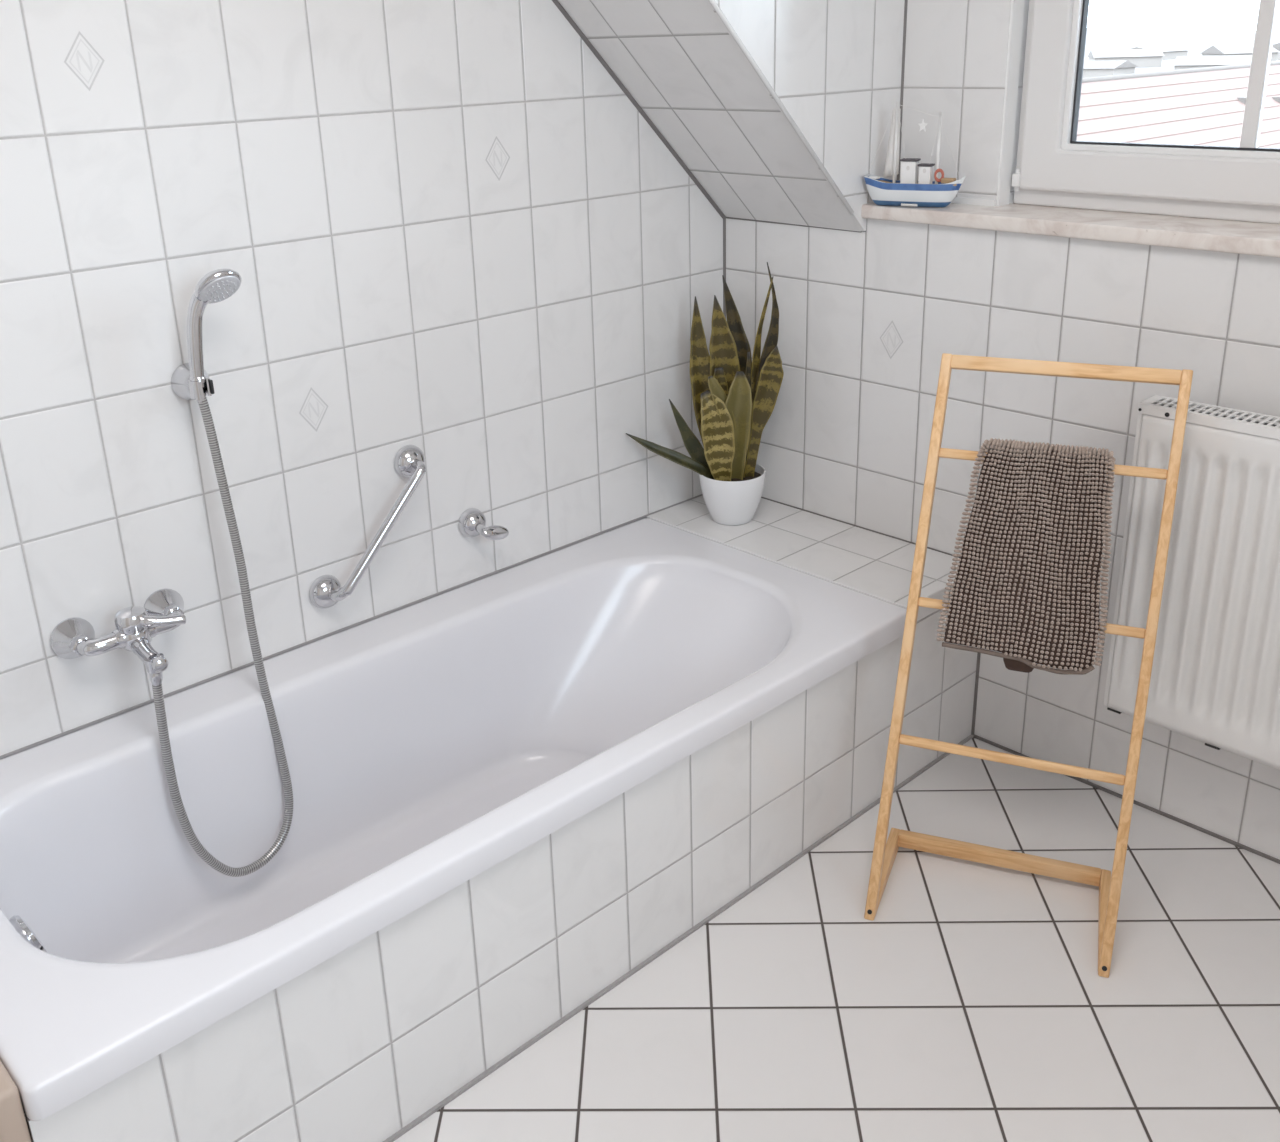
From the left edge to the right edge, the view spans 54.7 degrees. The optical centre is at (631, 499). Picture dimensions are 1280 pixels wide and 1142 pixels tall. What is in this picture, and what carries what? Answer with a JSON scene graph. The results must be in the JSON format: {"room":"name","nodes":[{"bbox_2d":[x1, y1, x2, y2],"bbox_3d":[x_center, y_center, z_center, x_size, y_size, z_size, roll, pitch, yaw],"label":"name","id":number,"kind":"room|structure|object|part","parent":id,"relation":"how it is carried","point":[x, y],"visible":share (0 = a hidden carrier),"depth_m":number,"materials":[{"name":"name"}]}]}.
{"room":"bathroom","nodes":[
{"label":"bathroom","id":0,"kind":"room"},
{"bbox_2d":[0,0,722,759],"bbox_3d":[-0.947,-0.381,1.872,3.100,2.400,0.100,-20,27,-40],"label":"wall","id":1,"kind":"structure","parent":0,"point":[449,231],"depth_m":2.19,"materials":[{"name":"tile"}]},
{"bbox_2d":[50,588,185,673],"bbox_3d":[-0.801,0.225,2.020,0.226,0.084,0.180,-20,27,-40],"label":"mixer","id":2,"kind":"object","parent":1,"relation":"attached to","point":[162,611],"visible":1,"depth_m":2.01,"materials":[{"name":"silver metal"}]},
{"bbox_3d":[-0.786,0.249,2.008,0.031,0.045,0.096,-18,26,-36],"label":"spout","id":3,"kind":"part","parent":2,"relation":"part of","materials":[{"name":"silver metal"}]},
{"bbox_3d":[-0.751,0.260,1.968,0.025,0.025,0.024,-20,27,-40],"label":"diverter knob","id":4,"kind":"part","parent":2,"relation":"part of","materials":[{"name":"silver metal"}]},
{"bbox_3d":[-0.776,0.196,2.032,0.084,0.033,0.028,-8,21,-15],"label":"lever","id":5,"kind":"part","parent":2,"relation":"part of","materials":[{"name":"silver metal"}]},
{"bbox_2d":[149,387,292,876],"bbox_3d":[-0.691,0.246,2.054,0.108,0.842,0.230,6,22,21],"label":"shower hose","id":6,"kind":"object","parent":2,"relation":"attached to","point":[156,680],"visible":1,"depth_m":2.10,"materials":[{"name":"silver metal"}]},
{"bbox_2d":[171,363,213,399],"bbox_3d":[-0.711,-0.189,2.040,0.063,0.063,0.082,-20,27,-40],"label":"bracket","id":7,"kind":"object","parent":1,"relation":"attached to","point":[181,385],"visible":0.83,"depth_m":2.03,"materials":[{"name":"silver metal"}]},
{"bbox_2d":[187,269,241,386],"bbox_3d":[-0.665,-0.275,1.981,0.101,0.191,0.062,-12,23,-25],"label":"shower","id":8,"kind":"object","parent":7,"relation":"on","point":[217,285],"visible":1,"depth_m":1.97,"materials":[{"name":"silver metal"}]},
{"bbox_3d":[-0.652,-0.333,1.961,0.067,0.048,0.048,-20,27,-40],"label":"spray plate","id":9,"kind":"part","parent":8,"relation":"part of","materials":[{"name":"silver metal"}]},
{"bbox_2d":[0,494,702,758],"bbox_3d":[-0.473,0.220,2.480,1.950,0.005,0.005,-20,27,-40],"label":"trim","id":10,"kind":"structure","parent":1,"relation":"attached to","point":[644,516],"depth_m":2.36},
{"bbox_2d":[309,445,425,608],"bbox_3d":[-0.485,0.057,2.358,0.280,0.274,0.071,-20,27,-40],"label":"grab bar","id":11,"kind":"object","parent":1,"relation":"attached to","point":[325,591],"visible":1,"depth_m":2.33,"materials":[{"name":"silver metal"}]},
{"bbox_2d":[458,508,508,539],"bbox_3d":[-0.304,0.051,2.543,0.085,0.062,0.063,9,23,28],"label":"wall hook","id":12,"kind":"object","parent":1,"relation":"attached to","point":[472,522],"visible":1,"depth_m":2.53,"materials":[{"name":"silver metal"}]},
{"bbox_3d":[-0.303,0.061,2.529,0.025,0.027,0.045,-20,27,-40],"label":"stem","id":13,"kind":"part","parent":12,"relation":"part of","materials":[{"name":"silver metal"}]},
{"bbox_2d":[552,0,725,218],"bbox_3d":[-0.298,-1.098,2.203,1.374,1.334,0.014,-20,27,-40],"label":"trim","id":14,"kind":"structure","parent":1,"relation":"attached to","point":[559,6],"depth_m":2.60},
{"bbox_2d":[647,516,905,607],"bbox_3d":[0.287,0.125,2.675,0.002,0.003,0.731,-20,27,-40],"label":"trim","id":15,"kind":"structure","parent":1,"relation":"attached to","point":[647,516],"depth_m":2.64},
{"bbox_2d":[25,609,976,1141],"bbox_3d":[0.041,0.603,2.065,1.957,0.366,0.012,-20,27,-40],"label":"tiled surround","id":16,"kind":"structure","parent":0,"point":[362,1043],"depth_m":1.89,"materials":[{"name":"tile"}]},
{"bbox_2d":[383,734,973,1141],"bbox_3d":[0.049,0.777,2.121,1.949,0.011,0.010,-20,27,-40],"label":"trim","id":17,"kind":"structure","parent":16,"relation":"attached to","point":[670,945],"depth_m":2.08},
{"bbox_2d":[649,495,959,621],"bbox_3d":[0.393,0.108,2.773,0.286,0.046,0.735,-20,27,-40],"label":"ledge","id":18,"kind":"object","parent":16,"relation":"on","point":[879,565],"visible":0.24,"depth_m":2.71,"materials":[{"name":"tile"}]},
{"bbox_2d":[626,262,783,525],"bbox_3d":[0.169,-0.235,2.802,0.345,0.590,0.153,3,21,13],"label":"potted snake plant","id":19,"kind":"object","parent":18,"relation":"on","point":[735,393],"visible":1,"depth_m":2.79,"materials":[{"name":"green plant"}]},
{"bbox_3d":[0.234,-0.012,2.871,0.153,0.120,0.153,-20,27,-40],"label":"pot","id":20,"kind":"part","parent":19,"relation":"part of","materials":[{"name":"white ceramic"}]},
{"bbox_2d":[24,738,1279,1141],"bbox_3d":[0.149,1.097,1.401,3.520,0.100,2.950,-20,27,-40],"label":"floor","id":21,"kind":"structure","parent":0,"point":[974,1004],"depth_m":1.99,"materials":[{"name":"tile"}]},
{"bbox_2d":[0,1060,31,1141],"bbox_3d":[-0.919,0.757,1.657,0.034,0.418,0.709,-20,27,-40],"label":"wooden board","id":22,"kind":"object","parent":21,"relation":"on","point":[13,1124],"visible":1,"depth_m":1.36,"materials":[{"name":"beige wood"}]},
{"bbox_2d":[0,518,906,1120],"bbox_3d":[-0.307,0.515,2.201,1.670,0.368,0.746,-20,27,-40],"label":"bathtub","id":23,"kind":"object","parent":21,"relation":"on","point":[428,744],"visible":0.79,"depth_m":2.20,"materials":[{"name":"ceramic"}]},
{"bbox_2d":[864,353,1192,977],"bbox_3d":[0.670,0.261,2.118,0.424,0.934,0.404,7,22,22],"label":"towel rack","id":24,"kind":"object","parent":21,"relation":"on","point":[884,854],"visible":0.97,"depth_m":2.15,"materials":[{"name":"brown wood"}]},
{"bbox_2d":[936,438,1114,674],"bbox_3d":[0.683,0.134,2.133,0.274,0.446,0.203,7,22,22],"label":"bath mat","id":25,"kind":"object","parent":24,"relation":"hanging from","point":[1026,585],"visible":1,"depth_m":2.09,"materials":[{"name":"brown fabric"}]},
{"bbox_3d":[0.738,-0.223,2.117,0.374,0.028,0.025,7,22,22],"label":"rail","id":26,"kind":"part","parent":24,"relation":"part of","materials":[{"name":"brown wood"}]},
{"bbox_2d":[558,0,860,231],"bbox_3d":[-0.056,-1.091,2.165,1.664,1.324,0.388,-20,27,-40],"label":"ceiling","id":27,"kind":"structure","parent":0,"point":[677,60],"depth_m":2.47,"materials":[{"name":"tile"}]},
{"bbox_2d":[706,0,904,230],"bbox_3d":[0.080,-1.045,2.026,1.667,1.322,0.012,-20,27,-40],"label":"wall","id":28,"kind":"structure","parent":0,"point":[835,66],"depth_m":2.42,"materials":[{"name":"tile"}]},
{"bbox_2d":[708,0,853,214],"bbox_3d":[-0.042,-1.020,1.907,1.325,1.287,0.009,-20,27,-40],"label":"trim","id":29,"kind":"structure","parent":28,"relation":"attached to","point":[713,3],"depth_m":2.32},
{"bbox_2d":[897,0,907,179],"bbox_3d":[0.549,-1.237,2.421,0.006,1.266,0.006,-1,20,2],"label":"trim","id":30,"kind":"structure","parent":28,"relation":"attached to","point":[906,1],"depth_m":2.55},
{"bbox_2d":[899,0,1028,203],"bbox_3d":[1.129,-1.082,2.002,0.215,1.296,1.450,-20,27,-40],"label":"wall","id":31,"kind":"structure","parent":0,"point":[956,51],"depth_m":2.48,"materials":[{"name":"tile"}]},
{"bbox_2d":[996,0,1024,205],"bbox_3d":[0.732,-1.117,2.299,0.040,1.116,0.006,-20,27,-40],"label":"trim","id":32,"kind":"structure","parent":31,"relation":"attached to","point":[1017,6],"depth_m":2.42,"materials":[{"name":"white plastic"}]},
{"bbox_2d":[861,0,1279,257],"bbox_3d":[1.074,-0.996,1.987,0.319,1.144,1.446,-20,27,-40],"label":"window","id":33,"kind":"structure","parent":31,"relation":"in","point":[1226,199],"depth_m":2.31,"materials":[{"name":"plastic"}]},
{"bbox_2d":[864,101,965,206],"bbox_3d":[0.570,-0.692,2.478,0.203,0.204,0.059,9,23,27],"label":"boat","id":34,"kind":"object","parent":33,"relation":"on","point":[906,191],"visible":1,"depth_m":2.48,"materials":[{"name":"white wood"}]},
{"bbox_3d":[1.090,-0.473,2.182,0.319,0.028,1.446,-20,27,-40],"label":"sill","id":35,"kind":"part","parent":33,"relation":"part of","materials":[{"name":"stone"}]},
{"bbox_3d":[1.082,-1.031,2.041,0.069,1.116,0.864,-20,27,-40],"label":"frame","id":36,"kind":"part","parent":33,"relation":"part of","materials":[{"name":"plastic"}]},
{"bbox_3d":[1.068,-1.026,2.029,0.067,1.052,0.826,-20,27,-40],"label":"sash","id":37,"kind":"part","parent":33,"relation":"part of","materials":[{"name":"plastic"}]},
{"bbox_2d":[723,217,1279,859],"bbox_3d":[1.296,0.114,2.217,0.325,1.104,2.755,-20,27,-40],"label":"wall","id":38,"kind":"structure","parent":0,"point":[868,318],"depth_m":2.50,"materials":[{"name":"tile"}]},
{"bbox_2d":[972,734,1279,863],"bbox_3d":[1.454,0.758,2.057,0.010,0.012,2.015,-20,27,-40],"label":"trim","id":39,"kind":"structure","parent":38,"relation":"attached to","point":[1118,795],"depth_m":2.45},
{"bbox_2d":[1104,395,1279,769],"bbox_3d":[1.206,0.192,2.010,0.125,0.601,0.802,-20,27,-40],"label":"radiator","id":40,"kind":"object","parent":38,"relation":"attached to","point":[1215,679],"visible":0.91,"depth_m":2.14,"materials":[{"name":"white metal"}]},
{"bbox_3d":[0.913,0.105,2.264,0.063,0.595,0.009,-20,27,-40],"label":"panel","id":41,"kind":"part","parent":40,"relation":"part of","materials":[{"name":"white paint"}]},
{"bbox_2d":[1137,395,1279,439],"bbox_3d":[1.179,-0.075,1.891,0.069,0.017,0.800,-20,27,-40],"label":"grille","id":42,"kind":"object","parent":40,"relation":"attached to","point":[1152,410],"depth_m":2.07,"materials":[{"name":"white metal"}]},
{"label":"outside","id":43,"kind":"structure","parent":0,"visible":0},
{"bbox_2d":[1084,59,1279,72],"bbox_3d":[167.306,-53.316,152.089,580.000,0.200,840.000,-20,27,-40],"label":"ground","id":44,"kind":"structure","parent":43,"point":[1167,64],"depth_m":228.35,"materials":[{"name":"white"}]},
{"bbox_2d":[1082,60,1137,77],"bbox_3d":[72.235,-66.818,192.054,7.800,2.600,9.600,-20,27,-40],"label":"house","id":45,"kind":"structure","parent":44,"relation":"on","point":[1090,68],"depth_m":188.84,"materials":[{"name":"white"}]},
{"bbox_2d":[1087,48,1163,67],"bbox_3d":[94.751,-84.818,237.542,12.600,3.200,9.800,3,21,12],"label":"house","id":46,"kind":"structure","parent":44,"relation":"on","point":[1138,57],"depth_m":233.99,"materials":[{"name":"white"}]},
{"bbox_2d":[1131,45,1187,59],"bbox_3d":[118.656,-101.878,281.831,13.600,2.800,10.800,-17,26,-36],"label":"house","id":47,"kind":"structure","parent":44,"relation":"on","point":[1170,52],"depth_m":279.03,"materials":[{"name":"white"}]},
{"bbox_2d":[1077,61,1279,147],"bbox_3d":[15.189,-6.061,27.558,36.000,7.145,15.130,-20,27,-40],"label":"roof","id":48,"kind":"structure","parent":44,"relation":"on","point":[1204,105],"depth_m":21.01,"materials":[{"name":"ceramic"}]},
{"bbox_2d":[1237,97,1246,103],"bbox_3d":[11.270,-7.338,22.710,0.280,0.110,0.200,-20,27,-40],"label":"roof vent","id":49,"kind":"object","parent":48,"relation":"attached to","point":[1242,100],"depth_m":22.61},
{"bbox_2d":[1272,96,1279,102],"bbox_3d":[12.357,-7.621,23.555,0.280,0.110,0.200,-20,27,-40],"label":"roof vent","id":50,"kind":"object","parent":48,"relation":"attached to","point":[1276,98],"depth_m":23.47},
{"bbox_2d":[1172,55,1251,69],"bbox_3d":[87.584,-64.800,184.817,11.600,3.000,8.800,10,23,28],"label":"house","id":51,"kind":"structure","parent":44,"relation":"on","point":[1181,62],"depth_m":182.99,"materials":[{"name":"white"}]},
{"bbox_2d":[1200,44,1279,61],"bbox_3d":[112.163,-82.094,228.244,10.600,3.600,8.800,-3,21,-4],"label":"house","id":52,"kind":"structure","parent":44,"relation":"on","point":[1246,49],"depth_m":225.88,"materials":[{"name":"white"}]},
{"bbox_2d":[1272,43,1279,59],"bbox_3d":[136.376,-93.962,258.607,10.800,3.200,15.600,12,24,32],"label":"house","id":53,"kind":"structure","parent":44,"relation":"on","point":[1276,46],"depth_m":252.57,"materials":[{"name":"white"}]},
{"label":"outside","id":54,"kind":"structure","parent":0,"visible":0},
{"bbox_2d":[1084,27,1279,58],"bbox_3d":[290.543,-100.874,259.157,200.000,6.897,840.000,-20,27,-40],"label":"hill","id":55,"kind":"structure","parent":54,"point":[1097,38],"depth_m":323.83,"materials":[{"name":"white"}]}
]}

